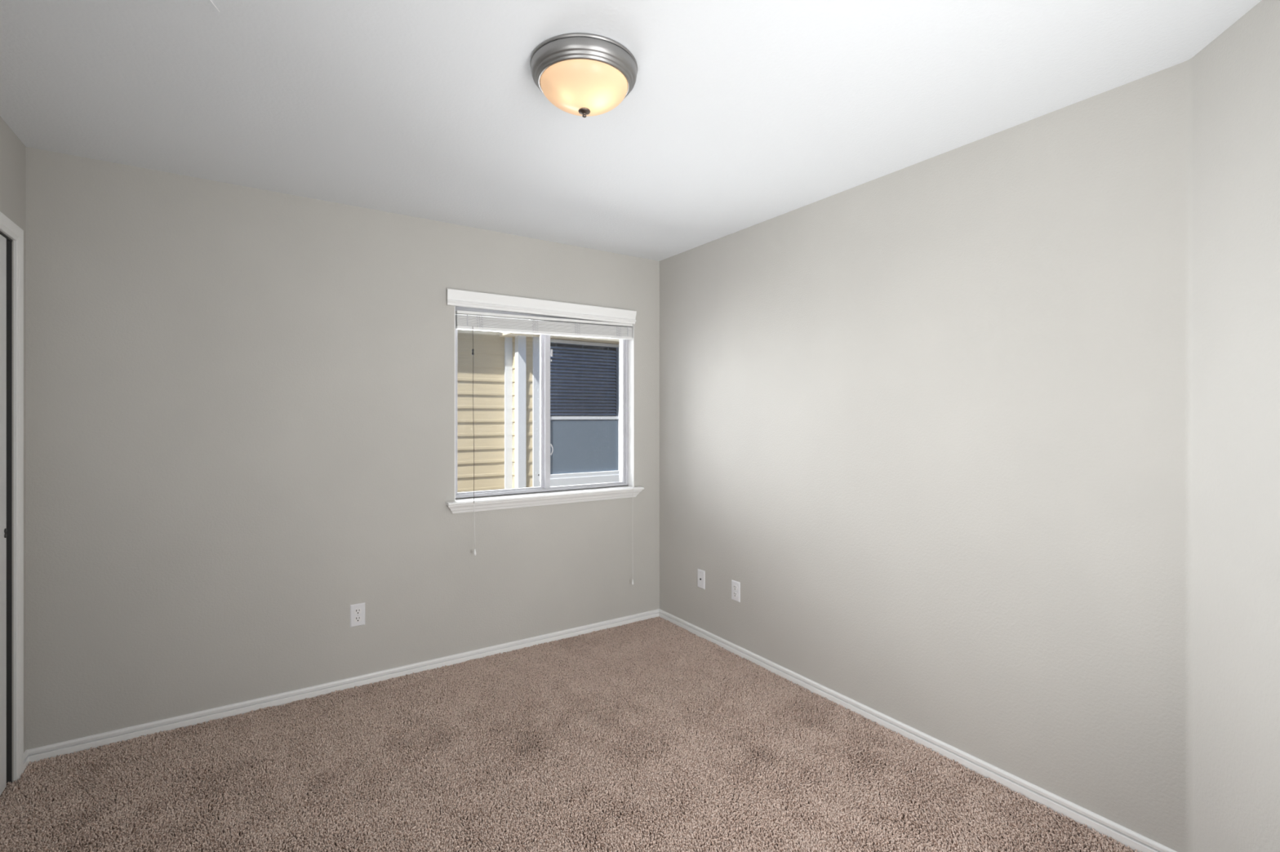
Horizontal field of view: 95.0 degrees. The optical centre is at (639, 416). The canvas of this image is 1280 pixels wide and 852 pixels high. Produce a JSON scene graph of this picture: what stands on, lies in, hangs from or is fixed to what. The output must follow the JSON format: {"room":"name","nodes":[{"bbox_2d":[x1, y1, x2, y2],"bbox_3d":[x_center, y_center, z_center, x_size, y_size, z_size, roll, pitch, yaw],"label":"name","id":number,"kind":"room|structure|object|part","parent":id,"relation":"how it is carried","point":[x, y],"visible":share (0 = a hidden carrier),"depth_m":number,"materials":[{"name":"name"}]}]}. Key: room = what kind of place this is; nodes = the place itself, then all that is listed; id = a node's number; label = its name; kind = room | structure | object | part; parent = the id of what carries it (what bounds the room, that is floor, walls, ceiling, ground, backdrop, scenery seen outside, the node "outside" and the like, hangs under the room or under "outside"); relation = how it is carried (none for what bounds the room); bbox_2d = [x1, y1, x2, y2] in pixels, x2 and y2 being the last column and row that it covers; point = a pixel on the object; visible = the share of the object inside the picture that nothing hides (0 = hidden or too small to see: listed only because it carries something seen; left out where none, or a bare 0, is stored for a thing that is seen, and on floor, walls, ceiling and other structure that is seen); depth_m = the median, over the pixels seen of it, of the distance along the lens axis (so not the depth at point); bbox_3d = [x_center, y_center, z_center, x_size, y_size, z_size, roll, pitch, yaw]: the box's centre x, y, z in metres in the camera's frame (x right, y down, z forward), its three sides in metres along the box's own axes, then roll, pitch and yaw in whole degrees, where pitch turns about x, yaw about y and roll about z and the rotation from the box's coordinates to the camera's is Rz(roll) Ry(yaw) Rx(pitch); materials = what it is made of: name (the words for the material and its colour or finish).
{"room":"empty bedroom","nodes":[
{"label":"empty bedroom","id":0,"kind":"room"},
{"bbox_2d":[0,115,26,782],"bbox_3d":[-1.465,0.155,0.760,0.115,2.654,3.688,0,0,-34],"label":"wall","id":1,"kind":"structure","parent":0,"point":[12,150],"depth_m":2.21,"materials":[{"name":"beige paint"}]},
{"bbox_2d":[0,211,23,795],"bbox_3d":[-1.905,0.331,1.435,0.129,2.103,1.905,0,0,-34],"label":"door","id":2,"kind":"structure","parent":1,"relation":"in","point":[8,227],"depth_m":2.20,"materials":[{"name":"white paint"}]},
{"bbox_3d":[-2.091,0.352,1.770,0.032,2.015,0.903,0,0,-34],"label":"panel","id":3,"kind":"part","parent":2,"relation":"part of","materials":[{"name":"white paint"}]},
{"bbox_3d":[-2.318,0.426,2.142,0.004,0.035,0.017,0,0,-34],"label":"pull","id":4,"kind":"part","parent":2,"relation":"part of","materials":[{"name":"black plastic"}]},
{"bbox_2d":[23,750,29,772],"bbox_3d":[-2.409,1.353,2.295,0.012,0.058,0.086,0,0,-34],"label":"baseboard","id":5,"kind":"structure","parent":1,"relation":"attached to","point":[26,759],"depth_m":2.30,"materials":[{"name":"white paint"}]},
{"bbox_2d":[26,146,659,750],"bbox_3d":[-1.483,0.155,3.048,4.189,2.654,0.142,0,0,-34],"label":"wall","id":6,"kind":"structure","parent":0,"point":[240,400],"depth_m":2.77,"materials":[{"name":"beige paint"}]},
{"bbox_2d":[26,608,659,763],"bbox_3d":[-1.149,1.353,3.177,3.089,0.058,0.012,0,0,-34],"label":"baseboard","id":7,"kind":"structure","parent":6,"relation":"attached to","point":[104,739],"depth_m":2.85,"materials":[{"name":"white paint"}]},
{"bbox_2d":[350,602,364,627],"bbox_3d":[-1.438,1.012,2.988,0.070,0.114,0.008,0,0,-34],"label":"power outlet","id":8,"kind":"object","parent":6,"relation":"attached to","point":[357,611],"visible":1,"depth_m":2.98,"materials":[{"name":"white plastic"}]},
{"bbox_2d":[354,616,361,622],"bbox_3d":[-1.437,1.032,2.986,0.034,0.028,0.003,0,0,-34],"label":"receptacle","id":9,"kind":"object","parent":8,"relation":"attached to","point":[357,619],"depth_m":2.98,"materials":[{"name":"white plastic"}]},
{"bbox_2d":[354,608,361,614],"bbox_3d":[-1.437,0.993,2.986,0.034,0.028,0.003,0,0,-34],"label":"receptacle","id":10,"kind":"object","parent":8,"relation":"attached to","point":[357,611],"depth_m":2.98,"materials":[{"name":"white plastic"}]},
{"bbox_2d":[445,288,644,513],"bbox_3d":[-0.560,-0.083,3.627,1.286,1.241,0.190,0,0,-34],"label":"window","id":11,"kind":"structure","parent":6,"relation":"in","point":[466,300],"depth_m":3.65,"materials":[{"name":"white paint"}]},
{"bbox_3d":[-0.835,-0.072,3.526,0.559,1.051,0.020,0,0,-34],"label":"sash","id":12,"kind":"part","parent":11,"relation":"part of","materials":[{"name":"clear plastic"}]},
{"bbox_3d":[-0.841,-0.067,3.523,0.518,1.023,0.004,0,0,-34],"label":"pane","id":13,"kind":"part","parent":11,"relation":"part of","materials":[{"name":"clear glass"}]},
{"bbox_3d":[-0.547,-0.659,3.565,1.239,0.087,0.033,0,0,-34],"label":"cornice","id":14,"kind":"part","parent":11,"relation":"part of","materials":[{"name":"white paint"}]},
{"bbox_2d":[455,310,632,339],"bbox_3d":[-0.548,-0.556,3.613,1.168,0.101,0.058,-2,1,-34],"label":"window blind","id":15,"kind":"object","parent":11,"relation":"attached to","point":[464,320],"visible":0.9,"depth_m":3.55,"materials":[{"name":"white plastic"}]},
{"bbox_2d":[471,333,475,555],"bbox_3d":[-0.923,0.136,3.259,0.025,1.276,0.014,0,0,-9],"label":"pull cord","id":16,"kind":"object","parent":15,"relation":"hanging from","point":[473,350],"visible":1,"depth_m":3.26,"materials":[{"name":"white fabric"}]},
{"bbox_3d":[-0.926,-0.010,3.258,0.010,0.983,0.004,0,0,-7],"label":"cord","id":17,"kind":"part","parent":16,"relation":"part of","materials":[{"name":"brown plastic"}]},
{"bbox_3d":[-0.630,-0.549,3.529,0.040,0.070,0.004,-1,1,-34],"label":"ladder cord","id":18,"kind":"part","parent":15,"relation":"part of","materials":[{"name":"white fabric"}]},
{"bbox_3d":[-0.549,-0.514,3.616,1.166,0.017,0.049,-2,1,-34],"label":"rail","id":19,"kind":"part","parent":15,"relation":"part of","materials":[{"name":"white plastic"}]},
{"bbox_2d":[631,337,633,585],"bbox_3d":[-0.047,0.290,3.838,0.014,1.624,0.014,0,0,-34],"label":"pull cord","id":20,"kind":"object","parent":15,"relation":"hanging from","point":[633,337],"visible":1,"depth_m":3.84,"materials":[{"name":"white fabric"}]},
{"bbox_3d":[-0.047,0.273,3.842,0.003,1.590,0.010,0,0,21],"label":"cord","id":21,"kind":"part","parent":20,"relation":"part of","materials":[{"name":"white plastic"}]},
{"bbox_3d":[-0.541,0.479,3.599,1.286,0.018,0.122,0,0,-34],"label":"sill","id":22,"kind":"part","parent":11,"relation":"part of","materials":[{"name":"white paint"}]},
{"bbox_3d":[-0.354,-0.072,3.816,0.581,1.051,0.022,0,0,-34],"label":"sash","id":23,"kind":"part","parent":11,"relation":"part of","materials":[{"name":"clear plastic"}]},
{"bbox_2d":[4,631,1123,851],"bbox_3d":[-0.406,1.442,1.429,4.189,0.120,4.030,0,0,-34],"label":"floor","id":24,"kind":"structure","parent":0,"point":[638,632],"depth_m":2.11,"materials":[{"name":"brown carpet"}]},
{"bbox_2d":[0,616,1142,851],"bbox_3d":[-0.413,1.371,1.952,3.195,0.021,2.843,0,0,-34],"label":"carpet","id":25,"kind":"structure","parent":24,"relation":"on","point":[576,658],"depth_m":2.22,"materials":[{"name":"beige carpet"}]},
{"bbox_2d":[0,0,1261,261],"bbox_3d":[-0.406,-1.147,1.429,4.189,0.150,4.030,0,0,-34],"label":"ceiling","id":26,"kind":"structure","parent":0,"point":[737,115],"depth_m":1.92,"materials":[{"name":"white paint"}]},
{"bbox_2d":[529,32,637,117],"bbox_3d":[-0.171,-0.995,1.796,0.327,0.155,0.327,0,0,-34],"label":"ceiling light","id":27,"kind":"object","parent":26,"relation":"attached to","point":[583,74],"visible":1,"depth_m":1.70,"materials":[{"name":"silver metal"}]},
{"bbox_3d":[-0.171,-0.989,1.796,0.266,0.106,0.266,0,0,-34],"label":"lamp shade","id":28,"kind":"part","parent":27,"relation":"part of","materials":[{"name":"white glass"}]},
{"bbox_2d":[659,62,1183,851],"bbox_3d":[0.975,0.155,2.954,0.200,2.654,2.737,0,0,-34],"label":"wall","id":29,"kind":"structure","parent":0,"point":[926,417],"depth_m":2.28,"materials":[{"name":"beige paint"}]},
{"bbox_2d":[697,568,705,589],"bbox_3d":[0.380,1.015,3.660,0.010,0.114,0.070,0,0,-34],"label":"cable plate","id":30,"kind":"object","parent":29,"relation":"attached to","point":[701,574],"visible":1,"depth_m":3.65,"materials":[{"name":"white plastic"}]},
{"bbox_2d":[731,579,740,602],"bbox_3d":[0.553,1.012,3.400,0.008,0.114,0.070,0,0,-34],"label":"power outlet","id":31,"kind":"object","parent":29,"relation":"attached to","point":[735,586],"visible":1,"depth_m":3.39,"materials":[{"name":"white plastic"}]},
{"bbox_2d":[658,608,1176,851],"bbox_3d":[0.887,1.353,2.895,0.012,0.058,2.737,0,0,-34],"label":"baseboard","id":32,"kind":"structure","parent":29,"relation":"attached to","point":[1079,815],"depth_m":2.32,"materials":[{"name":"white paint"}]},
{"bbox_2d":[1183,0,1279,851],"bbox_3d":[1.569,0.155,1.023,1.351,2.654,1.165,0,0,-34],"label":"wall","id":33,"kind":"structure","parent":0,"point":[1232,85],"depth_m":1.60,"materials":[{"name":"beige paint"}]},
{"label":"outside","id":34,"kind":"structure","parent":0,"visible":0},
{"bbox_3d":[-2.883,1.793,9.750,22.000,0.150,12.570,0,0,-34],"label":"ground","id":35,"kind":"structure","parent":34,"visible":0},
{"bbox_2d":[457,329,619,493],"bbox_3d":[-2.469,-0.682,7.593,10.300,4.800,3.420,0,0,-34],"label":"neighbouring house","id":36,"kind":"structure","parent":35,"relation":"on","point":[584,371],"depth_m":6.65,"materials":[{"name":"beige wood"}]},
{"bbox_3d":[-0.672,-0.051,6.971,1.288,1.747,0.028,0,0,-34],"label":"window trim","id":37,"kind":"part","parent":36,"relation":"part of","materials":[{"name":"white"}]},
{"bbox_2d":[550,342,616,420],"bbox_3d":[-0.715,-0.089,7.037,0.995,1.550,0.035,0,0,-34],"label":"blind","id":38,"kind":"object","parent":36,"relation":"hanging from","point":[552,418],"depth_m":7.05,"materials":[{"name":"plastic"}]},
{"bbox_3d":[-0.688,-0.088,7.010,1.070,1.611,0.095,0,0,-34],"label":"sash frame","id":39,"kind":"part","parent":36,"relation":"part of","materials":[{"name":"white"}]}
]}

